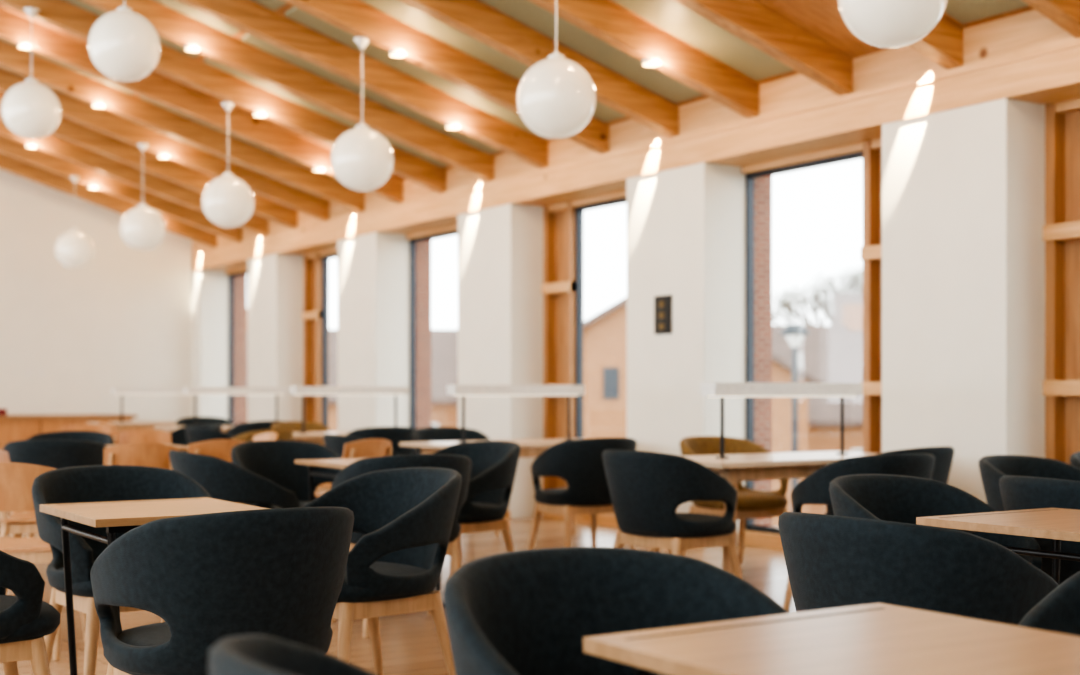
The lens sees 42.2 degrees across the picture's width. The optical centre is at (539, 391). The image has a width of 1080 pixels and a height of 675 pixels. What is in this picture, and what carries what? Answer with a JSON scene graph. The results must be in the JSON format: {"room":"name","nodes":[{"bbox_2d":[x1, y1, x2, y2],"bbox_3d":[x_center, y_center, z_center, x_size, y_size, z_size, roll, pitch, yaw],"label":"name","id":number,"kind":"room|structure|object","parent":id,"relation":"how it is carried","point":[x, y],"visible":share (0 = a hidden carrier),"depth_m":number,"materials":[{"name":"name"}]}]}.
{"room":"eatery","nodes":[
{"label":"eatery","id":0,"kind":"room"},
{"bbox_2d":[0,170,192,431],"bbox_3d":[-8.622,-1.957,15.988,10.660,6.074,0.200,0,0,-33],"label":"wall","id":1,"kind":"structure","parent":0,"point":[124,319],"depth_m":17.76,"materials":[{"name":"white paint"}]},
{"bbox_2d":[25,369,45,376],"bbox_3d":[-6.269,-0.235,17.396,0.240,0.090,0.017,0,0,-33],"label":"wall sockets","id":2,"kind":"object","parent":1,"relation":"attached to","point":[28,372],"depth_m":17.37,"materials":[{"name":"white plastic"}]},
{"bbox_2d":[0,487,795,674],"bbox_3d":[-2.822,1.155,7.115,10.660,0.150,21.400,0,0,-33],"label":"floor","id":3,"kind":"structure","parent":0,"point":[410,644],"depth_m":6.83,"materials":[{"name":"brown wood"}]},
{"bbox_2d":[0,450,37,594],"bbox_3d":[-2.516,0.681,7.089,0.525,0.802,0.436,0,0,-13],"label":"chair","id":4,"kind":"object","parent":3,"relation":"on","point":[18,522],"visible":0.32,"depth_m":6.88,"materials":[{"name":"brown wood"}]},
{"bbox_2d":[0,550,59,674],"bbox_3d":[-1.702,0.679,3.965,0.635,0.809,0.635,0,0,-33],"label":"armchair","id":5,"kind":"object","parent":3,"relation":"on","point":[25,619],"visible":1,"depth_m":3.87,"materials":[{"name":"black fabric"}]},
{"bbox_2d":[0,462,85,660],"bbox_3d":[-2.164,0.681,5.843,0.436,0.802,0.525,0,0,-3],"label":"chair","id":6,"kind":"object","parent":3,"relation":"on","point":[16,479],"visible":0.34,"depth_m":5.62,"materials":[{"name":"brown wood"}]},
{"bbox_2d":[3,439,106,537],"bbox_3d":[-2.886,0.679,8.410,0.635,0.809,0.635,0,0,-8],"label":"armchair","id":7,"kind":"object","parent":3,"relation":"on","point":[53,453],"visible":0.17,"depth_m":8.13,"materials":[{"name":"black fabric"}]},
{"bbox_2d":[19,431,113,537],"bbox_3d":[-3.243,0.679,9.564,0.635,0.809,0.635,0,0,-3],"label":"armchair","id":8,"kind":"object","parent":3,"relation":"on","point":[103,438],"visible":0.08,"depth_m":9.82,"materials":[{"name":"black fabric"}]},
{"bbox_2d":[0,414,136,449],"bbox_3d":[-7.450,0.680,16.151,5.400,0.800,0.790,0,0,-33],"label":"countertop","id":9,"kind":"structure","parent":3,"relation":"on","point":[12,427],"depth_m":16.70,"materials":[{"name":"orange wood"}]},
{"bbox_2d":[0,408,6,415],"bbox_3d":[-6.498,0.235,16.659,0.250,0.090,0.200,0,0,-33],"label":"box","id":10,"kind":"object","parent":9,"relation":"on","point":[3,412],"visible":1,"depth_m":16.62,"materials":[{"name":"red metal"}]},
{"bbox_2d":[62,424,108,432],"bbox_3d":[-3.899,0.681,12.181,0.436,0.802,0.525,0,0,-33],"label":"chair","id":11,"kind":"object","parent":3,"relation":"on","point":[75,427],"visible":0.1,"depth_m":12.40,"materials":[{"name":"brown wood"}]},
{"bbox_2d":[98,421,116,431],"bbox_3d":[-4.063,0.681,13.767,0.525,0.802,0.436,0,0,-38],"label":"chair","id":12,"kind":"object","parent":3,"relation":"on","point":[112,427],"visible":0.09,"depth_m":13.51,"materials":[{"name":"brown wood"}]},
{"bbox_2d":[32,465,211,674],"bbox_3d":[-1.468,0.679,4.984,0.635,0.809,0.635,0,0,-37],"label":"armchair","id":13,"kind":"object","parent":3,"relation":"on","point":[96,483],"visible":0.48,"depth_m":5.07,"materials":[{"name":"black fabric"}]},
{"bbox_2d":[109,428,142,444],"bbox_3d":[-3.239,0.681,10.989,0.436,0.802,0.525,0,0,-33],"label":"chair","id":14,"kind":"object","parent":3,"relation":"on","point":[114,434],"visible":0.11,"depth_m":10.72,"materials":[{"name":"brown wood"}]},
{"bbox_2d":[103,443,177,469],"bbox_3d":[-2.288,0.681,7.968,0.436,0.802,0.525,0,0,-21],"label":"chair","id":15,"kind":"object","parent":3,"relation":"on","point":[156,455],"visible":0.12,"depth_m":7.73,"materials":[{"name":"brown wood"}]},
{"bbox_2d":[118,429,171,444],"bbox_3d":[-2.889,0.681,10.452,0.436,0.802,0.525,0,0,-33],"label":"chair","id":16,"kind":"object","parent":3,"relation":"on","point":[134,435],"visible":0.17,"depth_m":10.66,"materials":[{"name":"brown wood"}]},
{"bbox_2d":[105,444,187,451],"bbox_3d":[-2.622,0.715,9.038,0.600,0.731,0.680,0,0,-33],"label":"square table","id":17,"kind":"object","parent":3,"relation":"on","point":[180,447],"visible":0.07,"depth_m":8.96,"materials":[{"name":"brown wood"}]},
{"bbox_2d":[40,497,268,674],"bbox_3d":[-1.162,0.715,4.246,0.540,0.731,0.620,0,0,-33],"label":"square table","id":18,"kind":"object","parent":3,"relation":"on","point":[116,516],"visible":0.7,"depth_m":4.24,"materials":[{"name":"brown wood"}]},
{"bbox_2d":[86,388,230,430],"bbox_3d":[-4.498,0.517,16.533,1.500,1.135,0.720,0,0,-33],"label":"table","id":19,"kind":"object","parent":3,"relation":"on","point":[120,425],"visible":0.24,"depth_m":16.27,"materials":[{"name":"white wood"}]},
{"bbox_2d":[171,423,221,451],"bbox_3d":[-3.082,0.679,12.090,0.635,0.809,0.635,0,0,-43],"label":"armchair","id":20,"kind":"object","parent":3,"relation":"on","point":[178,436],"visible":0.06,"depth_m":12.34,"materials":[{"name":"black fabric"}]},
{"bbox_2d":[176,417,232,425],"bbox_3d":[-3.627,0.679,15.208,0.635,0.809,0.635,0,0,-26],"label":"armchair","id":21,"kind":"object","parent":3,"relation":"on","point":[186,421],"visible":0.11,"depth_m":15.45,"materials":[{"name":"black fabric"}]},
{"bbox_2d":[185,426,232,444],"bbox_3d":[-2.588,0.679,11.499,0.635,0.809,0.635,0,0,-31],"label":"armchair","id":22,"kind":"object","parent":3,"relation":"on","point":[194,434],"visible":0.12,"depth_m":11.20,"materials":[{"name":"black fabric"}]},
{"bbox_2d":[188,439,245,462],"bbox_3d":[-2.052,0.681,8.539,0.436,0.802,0.525,0,0,-41],"label":"chair","id":23,"kind":"object","parent":3,"relation":"on","point":[218,448],"visible":0.07,"depth_m":8.32,"materials":[{"name":"brown wood"}]},
{"bbox_2d":[154,387,287,432],"bbox_3d":[-3.130,0.517,14.440,1.500,1.135,0.720,0,0,-33],"label":"table","id":24,"kind":"object","parent":3,"relation":"on","point":[194,391],"visible":0.33,"depth_m":14.32,"materials":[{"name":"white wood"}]},
{"bbox_2d":[90,506,353,674],"bbox_3d":[-0.798,0.679,3.546,0.635,0.809,0.635,0,0,-37],"label":"armchair","id":25,"kind":"object","parent":3,"relation":"on","point":[279,573],"visible":0.87,"depth_m":3.30,"materials":[{"name":"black fabric"}]},
{"bbox_2d":[169,450,299,508],"bbox_3d":[-1.451,0.679,6.726,0.635,0.809,0.635,0,0,-27],"label":"armchair","id":26,"kind":"object","parent":3,"relation":"on","point":[222,479],"visible":0.44,"depth_m":6.44,"materials":[{"name":"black fabric"}]},
{"bbox_2d":[225,421,280,436],"bbox_3d":[-2.768,0.679,13.620,0.635,0.809,0.635,0,0,-40],"label":"armchair","id":27,"kind":"object","parent":3,"relation":"on","point":[241,428],"visible":0.12,"depth_m":13.32,"materials":[{"name":"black fabric"}]},
{"bbox_2d":[231,428,292,441],"bbox_3d":[-2.217,0.679,10.700,0.635,0.809,0.635,0,0,27],"label":"armchair","id":28,"kind":"object","parent":3,"relation":"on","point":[285,434],"visible":0.1,"depth_m":10.46,"materials":[{"name":"yellow fabric"}]},
{"bbox_2d":[253,432,277,440],"bbox_3d":[-2.079,0.681,9.632,0.525,0.802,0.436,0,0,-33],"label":"chair","id":29,"kind":"object","parent":3,"relation":"on","point":[267,436],"visible":0.14,"depth_m":9.82,"materials":[{"name":"brown wood"}]},
{"bbox_2d":[231,440,341,508],"bbox_3d":[-1.361,0.679,7.658,0.635,0.809,0.635,0,0,-33],"label":"armchair","id":30,"kind":"object","parent":3,"relation":"on","point":[273,460],"visible":0.23,"depth_m":7.88,"materials":[{"name":"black fabric"}]},
{"bbox_2d":[208,634,374,674],"bbox_3d":[-0.048,0.679,1.599,0.635,0.809,0.635,0,0,-33],"label":"armchair","id":31,"kind":"object","parent":3,"relation":"on","point":[253,654],"visible":1,"depth_m":1.69,"materials":[{"name":"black fabric"}]},
{"bbox_2d":[271,421,332,492],"bbox_3d":[-2.153,0.679,12.934,0.635,0.809,0.635,0,0,-43],"label":"armchair","id":32,"kind":"object","parent":3,"relation":"on","point":[296,426],"visible":0.13,"depth_m":13.19,"materials":[{"name":"yellow fabric"}]},
{"bbox_2d":[290,386,408,445],"bbox_3d":[-1.647,0.517,12.172,1.500,1.135,0.720,0,0,-33],"label":"table","id":33,"kind":"object","parent":3,"relation":"on","point":[312,437],"visible":0.38,"depth_m":12.01,"materials":[{"name":"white wood"}]},
{"bbox_2d":[314,438,392,496],"bbox_3d":[-1.201,0.681,8.619,0.525,0.802,0.436,0,0,37],"label":"chair","id":34,"kind":"object","parent":3,"relation":"on","point":[374,447],"visible":0.18,"depth_m":8.43,"materials":[{"name":"brown wood"}]},
{"bbox_2d":[323,434,399,457],"bbox_3d":[-1.099,0.679,9.222,0.635,0.809,0.635,0,0,-31],"label":"armchair","id":35,"kind":"object","parent":3,"relation":"on","point":[336,443],"visible":0.06,"depth_m":8.98,"materials":[{"name":"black fabric"}]},
{"bbox_2d":[294,457,444,606],"bbox_3d":[-0.834,0.715,7.125,0.600,0.731,0.680,0,0,-33],"label":"square table","id":36,"kind":"object","parent":3,"relation":"on","point":[340,463],"visible":0.22,"depth_m":7.14,"materials":[{"name":"brown wood"}]},
{"bbox_2d":[346,427,416,454],"bbox_3d":[-1.294,0.679,11.346,0.635,0.809,0.635,0,0,-23],"label":"armchair","id":37,"kind":"object","parent":3,"relation":"on","point":[396,435],"visible":0.17,"depth_m":11.08,"materials":[{"name":"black fabric"}]},
{"bbox_2d":[303,467,461,674],"bbox_3d":[-0.598,0.679,4.872,0.635,0.809,0.635,0,0,-41],"label":"armchair","id":38,"kind":"object","parent":3,"relation":"on","point":[405,517],"visible":0.8,"depth_m":4.77,"materials":[{"name":"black fabric"}]},
{"bbox_2d":[331,454,471,637],"bbox_3d":[-0.636,0.679,6.448,0.635,0.809,0.635,0,0,-25],"label":"armchair","id":39,"kind":"object","parent":3,"relation":"on","point":[462,464],"visible":0.25,"depth_m":6.22,"materials":[{"name":"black fabric"}]},
{"bbox_2d":[412,427,499,535],"bbox_3d":[-0.656,0.679,10.663,0.635,0.809,0.635,0,0,-25],"label":"armchair","id":40,"kind":"object","parent":3,"relation":"on","point":[430,433],"visible":0.19,"depth_m":10.90,"materials":[{"name":"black fabric"}]},
{"bbox_2d":[433,441,519,576],"bbox_3d":[-0.433,0.679,7.634,0.635,0.809,0.635,0,0,45],"label":"armchair","id":41,"kind":"object","parent":3,"relation":"on","point":[494,463],"visible":0.61,"depth_m":7.55,"materials":[{"name":"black fabric"}]},
{"bbox_2d":[399,385,620,535],"bbox_3d":[-0.159,0.517,9.895,1.500,1.135,0.720,0,0,-33],"label":"table","id":42,"kind":"object","parent":3,"relation":"on","point":[528,447],"visible":0.41,"depth_m":9.73,"materials":[{"name":"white wood"}]},
{"bbox_2d":[528,438,636,549],"bbox_3d":[0.274,0.679,8.679,0.635,0.809,0.635,0,0,-29],"label":"armchair","id":43,"kind":"object","parent":3,"relation":"on","point":[579,462],"visible":0.69,"depth_m":8.44,"materials":[{"name":"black fabric"}]},
{"bbox_2d":[443,547,788,674],"bbox_3d":[0.174,0.679,2.199,0.635,0.809,0.635,0,0,-35],"label":"armchair","id":44,"kind":"object","parent":3,"relation":"on","point":[531,611],"visible":0.72,"depth_m":2.42,"materials":[{"name":"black fabric"}]},
{"bbox_2d":[602,449,741,578],"bbox_3d":[0.629,0.679,6.834,0.635,0.809,0.635,0,0,-39],"label":"armchair","id":45,"kind":"object","parent":3,"relation":"on","point":[646,489],"visible":0.98,"depth_m":6.61,"materials":[{"name":"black fabric"}]},
{"bbox_2d":[680,436,788,573],"bbox_3d":[1.173,0.679,8.478,0.635,0.809,0.635,0,0,-33],"label":"armchair","id":46,"kind":"object","parent":3,"relation":"on","point":[751,503],"visible":0.34,"depth_m":8.42,"materials":[{"name":"yellow fabric"}]},
{"bbox_2d":[649,382,879,573],"bbox_3d":[1.329,0.517,7.618,1.500,1.135,0.720,0,0,-33],"label":"table","id":47,"kind":"object","parent":3,"relation":"on","point":[734,468],"visible":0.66,"depth_m":7.37,"materials":[{"name":"brown wood"}]},
{"bbox_2d":[583,603,1079,674],"bbox_3d":[0.498,0.715,1.879,0.600,0.731,0.680,0,0,-33],"label":"square table","id":48,"kind":"object","parent":3,"relation":"on","point":[873,638],"visible":1,"depth_m":1.93,"materials":[{"name":"brown wood"}]},
{"bbox_2d":[783,453,935,611],"bbox_3d":[1.507,0.679,6.534,0.635,0.809,0.635,0,0,-27],"label":"armchair","id":49,"kind":"object","parent":3,"relation":"on","point":[813,489],"visible":0.36,"depth_m":6.29,"materials":[{"name":"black fabric"}]},
{"bbox_2d":[825,447,953,514],"bbox_3d":[1.808,0.679,7.256,0.635,0.809,0.635,0,0,-38],"label":"armchair","id":50,"kind":"object","parent":3,"relation":"on","point":[944,456],"visible":0.11,"depth_m":7.04,"materials":[{"name":"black fabric"}]},
{"bbox_2d":[778,512,1058,625],"bbox_3d":[0.893,0.679,3.304,0.635,0.809,0.635,0,0,-37],"label":"armchair","id":51,"kind":"object","parent":3,"relation":"on","point":[832,561],"visible":0.48,"depth_m":3.03,"materials":[{"name":"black fabric"}]},
{"bbox_2d":[829,474,1041,569],"bbox_3d":[1.244,0.679,4.415,0.635,0.809,0.635,0,0,-38],"label":"armchair","id":52,"kind":"object","parent":3,"relation":"on","point":[895,498],"visible":0.3,"depth_m":4.66,"materials":[{"name":"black fabric"}]},
{"bbox_2d":[916,508,1079,584],"bbox_3d":[1.488,0.715,3.792,0.600,0.731,0.680,0,0,-33],"label":"square table","id":53,"kind":"object","parent":3,"relation":"on","point":[1057,524],"visible":0.68,"depth_m":3.78,"materials":[{"name":"brown wood"}]},
{"bbox_2d":[979,455,1079,510],"bbox_3d":[2.173,0.679,5.846,0.635,0.809,0.635,0,0,-38],"label":"armchair","id":54,"kind":"object","parent":3,"relation":"on","point":[992,468],"visible":0.26,"depth_m":6.09,"materials":[{"name":"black fabric"}]},
{"bbox_2d":[999,475,1079,584],"bbox_3d":[1.875,0.679,4.672,0.635,0.809,0.635,0,0,-25],"label":"armchair","id":55,"kind":"object","parent":3,"relation":"on","point":[1017,492],"visible":0.37,"depth_m":4.51,"materials":[{"name":"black fabric"}]},
{"bbox_2d":[1017,571,1079,635],"bbox_3d":[1.119,0.679,2.356,0.635,0.809,0.635,0,0,-33],"label":"armchair","id":56,"kind":"object","parent":3,"relation":"on","point":[1059,611],"visible":0.34,"depth_m":2.59,"materials":[{"name":"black fabric"}]},
{"bbox_2d":[1070,452,1079,467],"bbox_3d":[2.719,0.679,6.263,0.635,0.809,0.635,0,0,-29],"label":"armchair","id":57,"kind":"object","parent":3,"relation":"on","point":[1075,457],"visible":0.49,"depth_m":6.31,"materials":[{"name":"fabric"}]},
{"bbox_2d":[0,0,1033,199],"bbox_3d":[-1.776,-3.130,7.799,8.160,2.548,21.000,0,0,-33],"label":"ceiling","id":58,"kind":"structure","parent":0,"point":[822,19],"depth_m":9.52,"materials":[{"name":"brown wood"}]},
{"bbox_2d":[18,42,30,49],"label":"recessed light","id":59,"kind":"object","parent":58,"relation":"attached to","point":[26,46],"depth_m":11.57,"materials":[{"name":"white metal"}]},
{"bbox_2d":[26,143,35,147],"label":"recessed light","id":60,"kind":"object","parent":58,"relation":"attached to","point":[31,145],"depth_m":14.85,"materials":[{"name":"white metal"}]},
{"bbox_2d":[1,7,61,139],"bbox_3d":[-3.885,-2.428,10.697,0.436,0.992,0.436,0,0,-33],"label":"globe pendant light","id":61,"kind":"object","parent":58,"relation":"hanging from","point":[30,109],"visible":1,"depth_m":10.56,"materials":[{"name":"white glass"}]},
{"bbox_2d":[54,176,94,269],"bbox_3d":[-5.250,-1.905,15.802,0.436,1.047,0.436,0,0,-33],"label":"globe pendant light","id":62,"kind":"object","parent":58,"relation":"hanging from","point":[74,250],"visible":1,"depth_m":15.66,"materials":[{"name":"white glass"}]},
{"bbox_2d":[88,185,96,188],"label":"recessed light","id":63,"kind":"object","parent":58,"relation":"attached to","point":[89,186],"depth_m":16.03,"materials":[{"name":"white metal"}]},
{"bbox_2d":[92,102,104,107],"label":"recessed light","id":64,"kind":"object","parent":58,"relation":"attached to","point":[96,105],"depth_m":12.73,"materials":[{"name":"white metal"}]},
{"bbox_2d":[88,0,160,81],"bbox_3d":[-2.583,-2.428,8.705,0.436,0.992,0.436,0,0,-33],"label":"globe pendant light","id":65,"kind":"object","parent":58,"relation":"hanging from","point":[124,46],"visible":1,"depth_m":8.56,"materials":[{"name":"white glass"}]},
{"bbox_2d":[120,143,165,250],"bbox_3d":[-3.894,-1.905,13.726,0.436,1.047,0.436,0,0,-33],"label":"globe pendant light","id":66,"kind":"object","parent":58,"relation":"hanging from","point":[142,228],"visible":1,"depth_m":13.58,"materials":[{"name":"white glass"}]},
{"bbox_2d":[158,153,168,158],"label":"recessed light","id":67,"kind":"object","parent":58,"relation":"attached to","point":[164,156],"depth_m":13.92,"materials":[{"name":"white metal"}]},
{"bbox_2d":[185,44,199,51],"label":"recessed light","id":68,"kind":"object","parent":58,"relation":"attached to","point":[190,48],"depth_m":10.62,"materials":[{"name":"white metal"}]},
{"bbox_2d":[202,102,254,227],"bbox_3d":[-2.624,-1.905,11.784,0.436,1.047,0.436,0,0,-33],"label":"globe pendant light","id":69,"kind":"object","parent":58,"relation":"hanging from","point":[228,201],"visible":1,"depth_m":11.64,"materials":[{"name":"white glass"}]},
{"bbox_2d":[253,110,266,116],"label":"recessed light","id":70,"kind":"object","parent":58,"relation":"attached to","point":[261,113],"depth_m":11.80,"materials":[{"name":"white metal"}]},
{"bbox_2d":[313,166,324,171],"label":"recessed light","id":71,"kind":"object","parent":58,"relation":"attached to","point":[317,169],"depth_m":13.01,"materials":[{"name":"white metal"}]},
{"bbox_2d":[330,37,393,191],"bbox_3d":[-1.224,-1.905,9.641,0.436,1.047,0.436,0,0,-33],"label":"globe pendant light","id":72,"kind":"object","parent":58,"relation":"hanging from","point":[361,158],"visible":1,"depth_m":9.49,"materials":[{"name":"white glass"}]},
{"bbox_2d":[390,49,406,57],"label":"recessed light","id":73,"kind":"object","parent":58,"relation":"attached to","point":[394,53],"depth_m":9.70,"materials":[{"name":"white metal"}]},
{"bbox_2d":[446,122,460,129],"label":"recessed light","id":74,"kind":"object","parent":58,"relation":"attached to","point":[451,126],"depth_m":10.90,"materials":[{"name":"white metal"}]},
{"bbox_2d":[0,0,1079,247],"bbox_3d":[-2.945,-3.409,6.946,9.870,3.168,19.481,0,0,-33],"label":"ceiling beams","id":75,"kind":"structure","parent":58,"relation":"attached to","point":[99,146],"depth_m":11.17,"materials":[{"name":"brown wood"}]},
{"bbox_2d":[516,0,595,138],"bbox_3d":[0.089,-1.905,7.632,0.436,1.047,0.436,0,0,-33],"label":"globe pendant light","id":76,"kind":"object","parent":58,"relation":"hanging from","point":[556,96],"visible":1,"depth_m":7.48,"materials":[{"name":"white glass"}]},
{"bbox_2d":[642,57,660,66],"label":"recessed light","id":77,"kind":"object","parent":58,"relation":"in","point":[646,62],"depth_m":8.79,"materials":[{"name":"white metal"}]},
{"bbox_2d":[837,0,947,48],"bbox_3d":[1.413,-1.905,5.606,0.436,1.047,0.436,0,0,-33],"label":"globe pendant light","id":78,"kind":"object","parent":58,"relation":"hanging from","point":[889,24],"visible":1,"depth_m":5.49,"materials":[{"name":"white glass"}]},
{"bbox_2d":[193,98,1044,544],"bbox_3d":[1.315,1.242,10.031,0.642,5.677,20.646,0,0,-33],"label":"wall","id":79,"kind":"structure","parent":0,"point":[963,189],"depth_m":9.92,"materials":[{"name":"white paint"}]},
{"bbox_2d":[226,266,247,424],"bbox_3d":[-3.646,-0.259,17.770,0.160,2.677,1.642,0,0,-33],"label":"window","id":80,"kind":"structure","parent":79,"relation":"in","point":[232,273],"depth_m":18.44,"materials":[{"name":"brown wood"}]},
{"bbox_2d":[302,248,337,488],"bbox_3d":[-2.255,-0.259,15.642,0.160,2.677,1.642,0,0,-33],"label":"window","id":81,"kind":"structure","parent":79,"relation":"in","point":[315,314],"depth_m":16.01,"materials":[{"name":"brown wood"}]},
{"bbox_2d":[406,224,457,427],"bbox_3d":[-0.864,-0.259,13.514,0.160,2.677,1.642,0,0,-33],"label":"window frame","id":82,"kind":"structure","parent":79,"relation":"in","point":[451,230],"depth_m":14.18,"materials":[{"name":"brown wood"}]},
{"bbox_2d":[541,190,626,527],"bbox_3d":[0.527,-0.259,11.386,0.160,2.677,1.642,0,0,-33],"label":"frame","id":83,"kind":"object","parent":79,"relation":"in","point":[562,288],"depth_m":11.91,"materials":[{"name":"brown wood"}]},
{"bbox_2d":[191,9,1079,270],"bbox_3d":[1.388,-1.819,9.867,0.600,0.443,21.000,0,0,-33],"label":"beam","id":84,"kind":"structure","parent":79,"relation":"attached to","point":[1025,56],"depth_m":9.40,"materials":[{"name":"beige wood"}]},
{"bbox_2d":[654,295,671,333],"bbox_3d":[0.886,-0.557,10.100,0.026,0.275,0.180,0,0,-33],"label":"switch panel","id":85,"kind":"object","parent":79,"relation":"attached to","point":[662,304],"depth_m":10.08,"materials":[{"name":"black plastic"}]},
{"bbox_2d":[741,138,881,550],"bbox_3d":[1.917,-0.259,9.258,0.160,2.677,1.642,0,0,-33],"label":"window","id":86,"kind":"structure","parent":79,"relation":"in","point":[762,536],"depth_m":8.93,"materials":[{"name":"brown wood"}]},
{"bbox_2d":[1043,98,1079,464],"bbox_3d":[3.308,-0.259,7.130,0.160,2.677,1.642,0,0,-33],"label":"window","id":87,"kind":"structure","parent":79,"relation":"in","point":[1061,229],"depth_m":7.75,"materials":[{"name":"brown wood"}]},
{"label":"outside","id":88,"kind":"structure","parent":0,"visible":0},
{"bbox_3d":[31.254,4.180,68.212,113.040,0.200,200.000,0,0,-33],"label":"ground","id":89,"kind":"structure","parent":88,"visible":0},
{"bbox_2d":[247,308,457,430],"bbox_3d":[-7.000,0.730,44.000,10.300,6.700,8.700,0,0,0],"label":"brick house","id":90,"kind":"structure","parent":89,"relation":"on","point":[444,342],"depth_m":40.99,"materials":[{"name":"brick"}]},
{"bbox_2d":[584,296,823,526],"bbox_3d":[2.800,0.330,40.000,8.700,7.500,9.700,0,0,0],"label":"brick house","id":91,"kind":"structure","parent":89,"relation":"on","point":[605,332],"depth_m":35.50,"materials":[{"name":"brick"}]},
{"bbox_2d":[780,323,809,511],"bbox_3d":[3.640,1.550,20.000,0.420,5.060,0.420,0,0,-33],"label":"street lamp","id":92,"kind":"object","parent":89,"relation":"on","point":[794,333],"visible":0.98,"depth_m":19.96,"materials":[{"name":"metal"}]},
{"bbox_2d":[772,304,862,513],"bbox_3d":[13.000,0.680,44.000,13.700,6.800,9.700,0,0,-9],"label":"building","id":93,"kind":"structure","parent":89,"relation":"on","point":[831,353],"depth_m":40.84,"materials":[{"name":"brick"}]},
{"bbox_2d":[772,262,862,324],"bbox_3d":[15.232,-1.416,75.270,6.918,10.991,8.761,0,0,-33],"label":"tree","id":94,"kind":"object","parent":89,"relation":"on","point":[855,282],"visible":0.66,"depth_m":76.28,"materials":[{"name":"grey plant"}]},
{"bbox_2d":[832,293,862,324],"bbox_3d":[22.000,-0.520,62.000,17.700,9.200,9.700,0,0,11],"label":"building","id":95,"kind":"structure","parent":89,"relation":"on","point":[839,300],"depth_m":63.05,"materials":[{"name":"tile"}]}
]}

